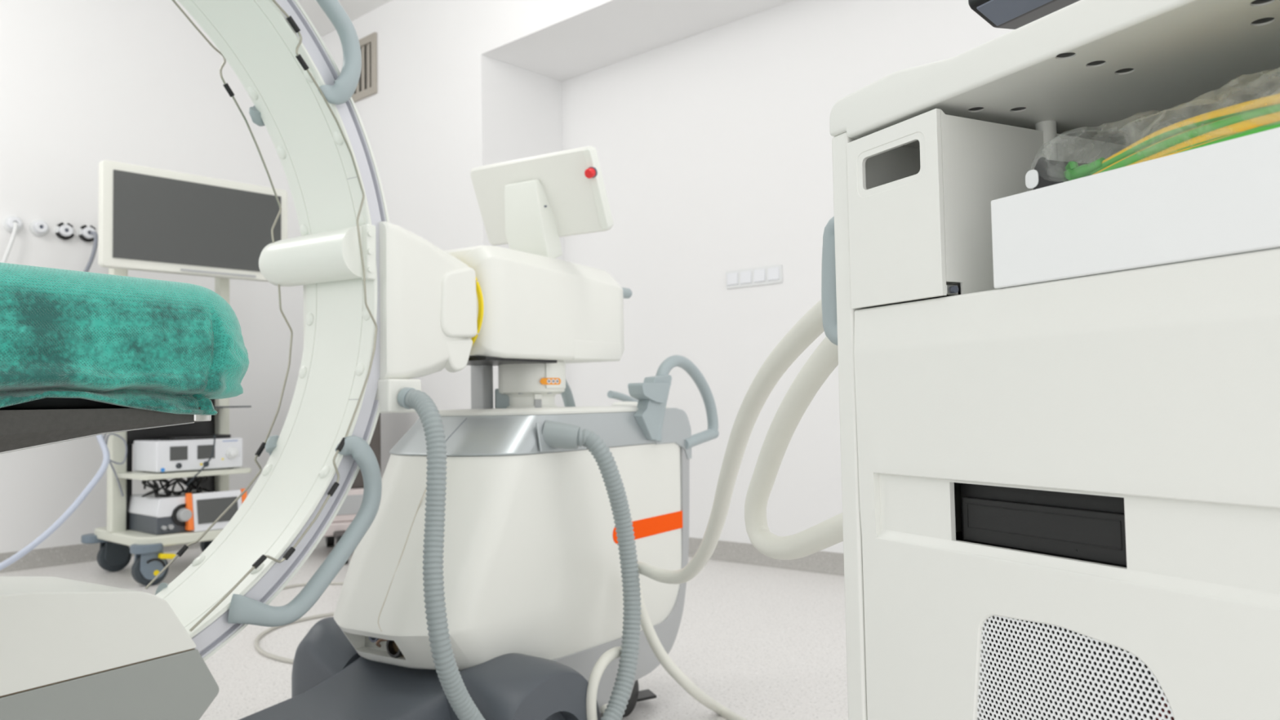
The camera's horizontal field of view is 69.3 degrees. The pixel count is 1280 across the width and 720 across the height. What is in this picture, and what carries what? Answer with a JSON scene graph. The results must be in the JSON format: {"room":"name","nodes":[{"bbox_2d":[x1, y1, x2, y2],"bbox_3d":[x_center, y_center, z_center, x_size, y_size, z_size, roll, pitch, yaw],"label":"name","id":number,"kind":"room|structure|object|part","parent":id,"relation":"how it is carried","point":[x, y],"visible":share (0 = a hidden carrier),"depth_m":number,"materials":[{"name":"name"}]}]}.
{"room":"operating room","nodes":[
{"label":"operating room","id":0,"kind":"room"},
{"bbox_2d":[0,0,321,553],"bbox_3d":[-4.613,-0.625,3.929,0.200,3.480,7.400,-3,-3,41],"label":"wall","id":1,"kind":"structure","parent":0,"point":[84,83],"depth_m":5.46,"materials":[{"name":"paint"}]},
{"bbox_2d":[2,215,22,232],"bbox_3d":[-3.437,-0.750,5.082,0.052,0.094,0.094,-3,-3,41],"label":"outlet","id":2,"kind":"object","parent":1,"relation":"attached to","point":[7,223],"visible":0.93,"depth_m":5.07,"materials":[{"name":"plastic"}]},
{"bbox_2d":[0,221,17,262],"bbox_3d":[-3.517,0.034,4.788,0.099,1.609,0.559,-2,-3,22],"label":"gas hose","id":3,"kind":"object","parent":2,"relation":"hanging from","point":[15,223],"visible":0.88,"depth_m":5.01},
{"bbox_2d":[29,219,48,236],"bbox_3d":[-3.353,-0.742,5.177,0.052,0.094,0.094,-3,-3,41],"label":"outlet","id":4,"kind":"object","parent":1,"relation":"attached to","point":[39,228],"visible":1,"depth_m":5.16,"materials":[{"name":"plastic"}]},
{"bbox_2d":[54,222,74,239],"bbox_3d":[-3.271,-0.735,5.270,0.052,0.096,0.094,-3,-3,41],"label":"outlet","id":5,"kind":"object","parent":1,"relation":"attached to","point":[64,231],"visible":1,"depth_m":5.25,"materials":[{"name":"plastic"}]},
{"bbox_2d":[77,224,95,241],"bbox_3d":[-3.193,-0.734,5.359,0.052,0.096,0.094,-3,-3,41],"label":"outlet","id":6,"kind":"object","parent":1,"relation":"attached to","point":[83,233],"visible":0.91,"depth_m":5.34,"materials":[{"name":"plastic"}]},
{"bbox_2d":[83,231,97,271],"bbox_3d":[-3.375,0.032,4.971,0.099,1.582,0.845,-3,-3,34],"label":"gas hose","id":7,"kind":"object","parent":6,"relation":"hanging from","point":[92,233],"visible":0.22,"depth_m":5.30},
{"bbox_2d":[0,542,200,573],"bbox_3d":[-4.563,1.054,3.699,0.030,0.102,7.195,-3,-3,41],"label":"baseboard","id":8,"kind":"structure","parent":1,"relation":"attached to","point":[82,553],"depth_m":5.19,"materials":[{"name":"plastic"}]},
{"bbox_2d":[297,0,391,36],"bbox_3d":[-1.437,-2.566,1.986,7.700,0.100,7.800,-3,-3,41],"label":"ceiling","id":9,"kind":"structure","parent":0,"point":[354,9],"depth_m":6.13,"materials":[{"name":"paint"}]},
{"bbox_2d":[0,537,848,719],"bbox_3d":[-4.394,1.127,3.151,15.000,0.100,10.200,-3,-3,41],"label":"floor","id":10,"kind":"structure","parent":0,"point":[762,642],"depth_m":3.23,"materials":[{"name":"plastic"}]},
{"bbox_2d":[0,397,211,453],"bbox_3d":[-1.113,0.467,0.716,1.197,0.874,0.895,-3,-3,30],"label":"table","id":11,"kind":"object","parent":10,"relation":"on","point":[45,421],"visible":0.78,"depth_m":0.72,"materials":[{"name":"black metal"}]},
{"bbox_2d":[0,262,248,415],"bbox_3d":[-1.081,0.001,0.821,1.244,0.121,0.840,-3,-3,30],"label":"drape","id":12,"kind":"object","parent":11,"relation":"on","point":[130,342],"visible":0.91,"depth_m":0.75,"materials":[{"name":"teal fabric"}]},
{"bbox_2d":[80,160,287,585],"bbox_3d":[-2.444,0.076,4.988,0.752,2.095,0.965,-3,-3,41],"label":"tower","id":13,"kind":"object","parent":10,"relation":"on","point":[150,219],"visible":0.59,"depth_m":4.81,"materials":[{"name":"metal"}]},
{"bbox_2d":[0,434,110,570],"bbox_3d":[-2.731,0.547,4.087,0.431,0.965,1.236,-2,-3,19],"label":"air hose","id":14,"kind":"object","parent":13,"relation":"attached to","point":[106,456],"visible":0.75,"depth_m":4.07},
{"bbox_2d":[103,432,127,496],"bbox_3d":[-2.664,0.504,4.694,0.061,0.384,0.118,-3,-3,38],"label":"lead","id":15,"kind":"object","parent":13,"relation":"hanging from","point":[108,434],"visible":0.72,"depth_m":4.71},
{"bbox_3d":[-2.711,0.141,4.803,0.070,1.482,0.076,-3,-3,41],"label":"post","id":16,"kind":"part","parent":13,"relation":"part of","materials":[{"name":"white metal"}]},
{"bbox_3d":[-2.676,0.662,4.830,0.040,0.442,0.034,-3,-3,41],"label":"panel","id":17,"kind":"part","parent":13,"relation":"part of","materials":[{"name":"black plastic"}]},
{"bbox_3d":[-2.317,0.961,4.537,0.044,0.034,0.074,-3,-3,41],"label":"brake lever","id":18,"kind":"part","parent":13,"relation":"part of","materials":[{"name":"yellow plastic"}]},
{"bbox_3d":[-2.552,0.037,5.032,0.015,0.820,0.474,-3,-3,41],"label":"panel","id":19,"kind":"part","parent":13,"relation":"part of","materials":[{"name":"black plastic"}]},
{"bbox_2d":[128,489,215,534],"bbox_3d":[-2.403,0.788,4.826,0.444,0.178,0.364,-3,-3,41],"label":"pump","id":20,"kind":"object","parent":13,"relation":"on","point":[151,514],"visible":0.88,"depth_m":4.64,"materials":[{"name":"grey plastic"}]},
{"bbox_2d":[141,475,213,497],"bbox_3d":[-2.377,0.647,4.747,0.109,0.098,0.339,-3,-4,42],"label":"lead","id":21,"kind":"object","parent":13,"relation":"hanging from","point":[155,486],"visible":0.88,"depth_m":4.72,"materials":[{"name":"black plastic"}]},
{"bbox_2d":[116,466,251,479],"bbox_3d":[-2.383,0.591,4.850,0.380,0.024,0.550,-3,-3,41],"label":"shelf","id":22,"kind":"object","parent":13,"relation":"attached to","point":[123,473],"depth_m":4.72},
{"bbox_2d":[133,437,242,473],"bbox_3d":[-2.366,0.497,4.868,0.331,0.163,0.440,-3,-3,41],"label":"medical device","id":23,"kind":"object","parent":13,"relation":"on","point":[155,455],"visible":0.94,"depth_m":4.75,"materials":[{"name":"white plastic"}]},
{"bbox_2d":[159,434,231,439],"bbox_3d":[-2.348,0.406,4.888,0.220,0.018,0.290,-3,-3,41],"label":"tray","id":24,"kind":"object","parent":23,"relation":"on","point":[197,436],"visible":0.95,"depth_m":4.81,"materials":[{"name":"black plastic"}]},
{"bbox_2d":[186,435,215,486],"bbox_3d":[-2.238,0.513,4.730,0.140,0.256,0.063,1,-3,-37],"label":"lead","id":25,"kind":"object","parent":23,"relation":"hanging from","point":[214,444],"visible":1,"depth_m":4.73,"materials":[{"name":"rubber"}]},
{"bbox_3d":[-2.149,0.490,4.888,0.032,0.064,0.064,-3,-3,41],"label":"knob","id":26,"kind":"part","parent":23,"relation":"part of","materials":[{"name":"white plastic"}]},
{"bbox_2d":[97,160,287,282],"bbox_3d":[-2.341,-0.713,4.921,0.055,0.530,0.965,-3,-3,41],"label":"monitor","id":27,"kind":"object","parent":13,"relation":"on","point":[150,219],"depth_m":4.83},
{"bbox_3d":[-2.431,0.671,5.127,0.015,0.442,0.145,-3,-3,41],"label":"panel","id":28,"kind":"part","parent":13,"relation":"part of","materials":[{"name":"black plastic"}]},
{"bbox_2d":[185,488,247,532],"bbox_3d":[-2.177,0.773,4.774,0.049,0.195,0.309,-3,-3,41],"label":"console","id":29,"kind":"object","parent":13,"relation":"on","point":[206,508],"visible":0.71,"depth_m":4.74,"materials":[{"name":"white plastic"}]},
{"bbox_3d":[-2.352,0.153,5.210,0.070,1.482,0.061,-3,-3,41],"label":"post","id":30,"kind":"part","parent":13,"relation":"part of","materials":[{"name":"white metal"}]},
{"bbox_2d":[213,405,251,408],"bbox_3d":[-2.390,0.251,4.865,0.380,0.008,0.550,-3,-3,41],"label":"shelf","id":31,"kind":"object","parent":13,"relation":"attached to","point":[215,406],"depth_m":4.89,"materials":[{"name":"metal"}]},
{"bbox_2d":[253,612,333,663],"bbox_3d":[-1.204,1.021,3.381,0.389,0.014,0.882,0,-3,-17],"label":"cable","id":32,"kind":"object","parent":10,"relation":"on","point":[260,636],"visible":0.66,"depth_m":3.43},
{"bbox_2d":[283,582,343,589],"bbox_3d":[-1.405,1.071,4.396,0.580,0.014,0.125,-1,-3,3],"label":"lead","id":33,"kind":"object","parent":10,"relation":"on","point":[331,583],"visible":0.24,"depth_m":4.43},
{"bbox_2d":[323,413,381,564],"bbox_3d":[-1.682,0.621,5.443,0.440,1.020,0.830,0,-3,-24],"label":"trolley","id":34,"kind":"object","parent":10,"relation":"on","point":[351,505],"visible":0.16,"depth_m":5.31,"materials":[{"name":"white plastic"}]},
{"bbox_3d":[-1.621,0.829,5.317,0.250,0.110,0.010,0,-3,-24],"label":"drawer","id":35,"kind":"part","parent":34,"relation":"part of","materials":[{"name":"grey plastic"}]},
{"bbox_2d":[0,0,719,719],"bbox_3d":[-0.498,0.060,2.032,0.739,1.783,2.421,-3,-3,32],"label":"machine","id":36,"kind":"object","parent":10,"relation":"on","point":[493,565],"visible":1,"depth_m":1.92,"materials":[{"name":"white plastic"}]},
{"bbox_3d":[-0.802,0.311,1.802,0.051,0.322,0.307,-3,-3,32],"label":"grab handle","id":37,"kind":"part","parent":36,"relation":"part of","materials":[{"name":"plastic"}]},
{"bbox_3d":[-0.849,-0.632,1.799,0.051,0.302,0.328,-3,-3,32],"label":"grab handle","id":38,"kind":"part","parent":36,"relation":"part of","materials":[{"name":"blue plastic"}]},
{"bbox_3d":[-0.800,-0.144,1.611,0.204,1.395,0.782,-3,-3,32],"label":"guide rail","id":39,"kind":"part","parent":36,"relation":"part of","materials":[{"name":"metal"}]},
{"bbox_3d":[-0.595,0.301,1.670,0.051,0.322,0.307,-3,-3,32],"label":"grab handle","id":40,"kind":"part","parent":36,"relation":"part of","materials":[{"name":"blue plastic"}]},
{"bbox_3d":[-0.642,-0.642,1.667,0.051,0.302,0.328,-3,-3,32],"label":"grab handle","id":41,"kind":"part","parent":36,"relation":"part of","materials":[{"name":"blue plastic"}]},
{"bbox_3d":[-0.621,0.771,1.836,0.410,0.250,1.000,-3,-3,32],"label":"leg","id":42,"kind":"part","parent":36,"relation":"part of","materials":[{"name":"grey plastic"}]},
{"bbox_3d":[-0.540,-0.214,1.841,0.020,0.110,0.024,-3,-3,32],"label":"mount plate","id":43,"kind":"part","parent":36,"relation":"part of","materials":[{"name":"plastic"}]},
{"bbox_3d":[-0.537,0.605,1.999,0.163,0.047,0.004,-3,-3,32],"label":"connector panel","id":44,"kind":"part","parent":36,"relation":"part of","materials":[{"name":"grey plastic"}]},
{"bbox_3d":[-0.550,0.604,1.976,0.042,0.026,0.022,-3,-3,32],"label":"chain","id":45,"kind":"part","parent":36,"relation":"part of","materials":[{"name":"orange metal"}]},
{"bbox_2d":[397,387,416,408],"bbox_3d":[-0.464,0.077,1.852,0.026,0.044,0.043,-3,-3,32],"label":"socket","id":46,"kind":"object","parent":36,"relation":"attached to","point":[405,395],"depth_m":1.83,"materials":[{"name":"grey plastic"}]},
{"bbox_2d":[542,420,581,449],"bbox_3d":[-0.180,0.172,2.135,0.086,0.068,0.062,-1,-3,6],"label":"socket","id":47,"kind":"object","parent":36,"relation":"attached to","point":[556,434],"depth_m":2.11,"materials":[{"name":"grey plastic"}]},
{"bbox_2d":[586,646,622,719],"bbox_3d":[-0.062,0.777,2.126,0.093,0.248,0.270,-1,-3,5],"label":"cable","id":48,"kind":"object","parent":36,"relation":"attached to","point":[609,655],"visible":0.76,"depth_m":2.02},
{"bbox_3d":[-0.032,0.141,3.032,0.023,0.081,0.232,-3,-3,32],"label":"brake lever","id":49,"kind":"part","parent":36,"relation":"part of","materials":[{"name":"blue plastic"}]},
{"bbox_3d":[-0.045,0.140,2.937,0.090,0.018,0.090,-3,-3,32],"label":"deck knob","id":50,"kind":"part","parent":36,"relation":"part of","materials":[{"name":"white plastic"}]},
{"bbox_3d":[-0.059,-0.195,2.661,0.030,0.030,0.100,-3,-3,32],"label":"release knob","id":51,"kind":"part","parent":36,"relation":"part of","materials":[{"name":"grey plastic"}]},
{"bbox_3d":[0.125,0.107,2.663,0.047,0.242,0.385,-3,-3,32],"label":"push handle","id":52,"kind":"part","parent":36,"relation":"part of","materials":[{"name":"grey plastic"}]},
{"bbox_2d":[638,576,746,719],"bbox_3d":[0.156,0.741,2.300,0.335,0.439,0.370,0,-3,-25],"label":"cable","id":53,"kind":"object","parent":10,"relation":"on","point":[651,637],"visible":0.91,"depth_m":2.26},
{"bbox_2d":[821,0,1279,719],"bbox_3d":[0.514,0.107,0.685,0.511,1.530,0.780,0,-3,-27],"label":"cart","id":54,"kind":"object","parent":10,"relation":"on","point":[1061,498],"visible":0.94,"depth_m":0.61,"materials":[{"name":"white plastic"}]},
{"bbox_2d":[636,299,824,584],"bbox_3d":[0.144,0.199,1.622,0.111,0.567,1.386,-1,-3,-11],"label":"cable","id":55,"kind":"object","parent":54,"relation":"attached to","point":[809,326],"visible":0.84,"depth_m":1.43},
{"bbox_2d":[744,336,843,559],"bbox_3d":[0.203,0.094,1.113,0.094,0.326,0.370,0,-3,-25],"label":"cable loop","id":56,"kind":"object","parent":54,"relation":"hanging from","point":[821,363],"visible":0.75,"depth_m":1.14,"materials":[{"name":"white plastic"}]},
{"bbox_3d":[0.403,0.294,0.892,0.499,0.978,0.022,0,-3,-27],"label":"panel","id":57,"kind":"part","parent":54,"relation":"part of","materials":[{"name":"white plastic"}]},
{"bbox_2d":[846,108,1128,308],"bbox_3d":[0.334,-0.116,0.807,0.302,0.141,0.103,0,-3,-27],"label":"equipment box","id":58,"kind":"object","parent":54,"relation":"on","point":[920,228],"visible":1,"depth_m":0.72,"materials":[{"name":"white plastic"}]},
{"bbox_3d":[0.424,-0.331,0.667,0.026,0.013,0.442,0,-3,-27],"label":"trim","id":59,"kind":"part","parent":54,"relation":"part of","materials":[{"name":"plastic"}]},
{"bbox_2d":[968,0,1079,29],"bbox_3d":[0.448,-0.491,0.687,0.093,0.333,0.460,0,-3,-27],"label":"monitor","id":60,"kind":"object","parent":54,"relation":"on","point":[1002,14],"depth_m":0.85,"materials":[{"name":"black plastic"}]},
{"bbox_3d":[0.332,-0.120,0.752,0.016,0.147,0.016,0,-3,-27],"label":"support rod","id":61,"kind":"part","parent":54,"relation":"part of","materials":[{"name":"white plastic"}]},
{"bbox_2d":[829,0,1279,147],"bbox_3d":[0.539,-0.222,0.640,0.511,0.039,0.645,0,-3,-27],"label":"shelf","id":62,"kind":"object","parent":54,"relation":"attached to","point":[1120,72],"depth_m":0.65,"materials":[{"name":"white plastic"}]},
{"bbox_3d":[0.328,0.345,0.501,0.012,0.805,0.596,0,-3,-27],"label":"panel","id":63,"kind":"part","parent":54,"relation":"part of","materials":[{"name":"white plastic"}]},
{"bbox_2d":[977,615,1173,719],"bbox_3d":[0.278,0.273,0.599,0.001,0.212,0.169,0,-3,-27],"label":"grille","id":64,"kind":"object","parent":54,"relation":"attached to","point":[1134,670],"depth_m":0.61,"materials":[{"name":"white metal"}]},
{"bbox_2d":[991,127,1279,288],"bbox_3d":[0.473,-0.091,0.527,0.290,0.062,0.427,0,-3,-27],"label":"box","id":65,"kind":"object","parent":54,"relation":"on","point":[1221,198],"visible":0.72,"depth_m":0.55,"materials":[{"name":"white plastic"}]},
{"bbox_2d":[1025,156,1088,189],"bbox_3d":[0.319,-0.129,0.643,0.064,0.029,0.071,0,-3,-27],"label":"connector","id":66,"kind":"object","parent":65,"relation":"on","point":[1046,172],"visible":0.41,"depth_m":0.65,"materials":[{"name":"plastic"}]},
{"bbox_3d":[0.394,-0.149,0.503,0.105,0.051,0.420,0,-3,-27],"label":"plastic bag","id":67,"kind":"object","parent":65,"relation":"on","visible":0},
{"bbox_2d":[1063,93,1279,180],"bbox_3d":[0.365,-0.137,0.524,0.049,0.035,0.301,1,-3,-32],"label":"cables","id":68,"kind":"object","parent":67,"relation":"in","point":[1260,114],"visible":0.58,"depth_m":0.56,"materials":[{"name":"green plastic"}]},
{"bbox_2d":[321,0,794,479],"bbox_3d":[0.727,-0.707,4.320,7.700,3.480,0.644,-3,-3,41],"label":"wall","id":69,"kind":"structure","parent":0,"point":[463,86],"depth_m":5.54,"materials":[{"name":"paint"}]},
{"bbox_2d":[351,31,377,102],"bbox_3d":[-1.877,-1.946,6.209,0.380,0.405,0.019,-3,-3,41],"label":"air vent","id":70,"kind":"object","parent":69,"relation":"in","point":[366,86],"visible":0.54,"depth_m":6.14,"materials":[{"name":"metal"}]},
{"bbox_2d":[561,0,1014,553],"bbox_3d":[1.643,-0.736,4.076,6.000,3.480,0.201,-3,-3,41],"label":"wall","id":71,"kind":"structure","parent":0,"point":[713,147],"depth_m":4.94,"materials":[{"name":"paint"}]},
{"bbox_2d":[725,264,782,288],"bbox_3d":[0.592,-0.436,4.848,0.352,0.094,0.020,-3,-3,41],"label":"strip","id":72,"kind":"object","parent":71,"relation":"attached to","point":[770,274],"visible":1,"depth_m":4.84,"materials":[{"name":"white plastic"}]},
{"bbox_2d":[688,537,844,576],"bbox_3d":[1.698,0.943,3.825,5.735,0.102,0.036,-3,-3,41],"label":"baseboard","id":73,"kind":"structure","parent":71,"relation":"attached to","point":[820,562],"depth_m":4.75,"materials":[{"name":"plastic"}]}
]}

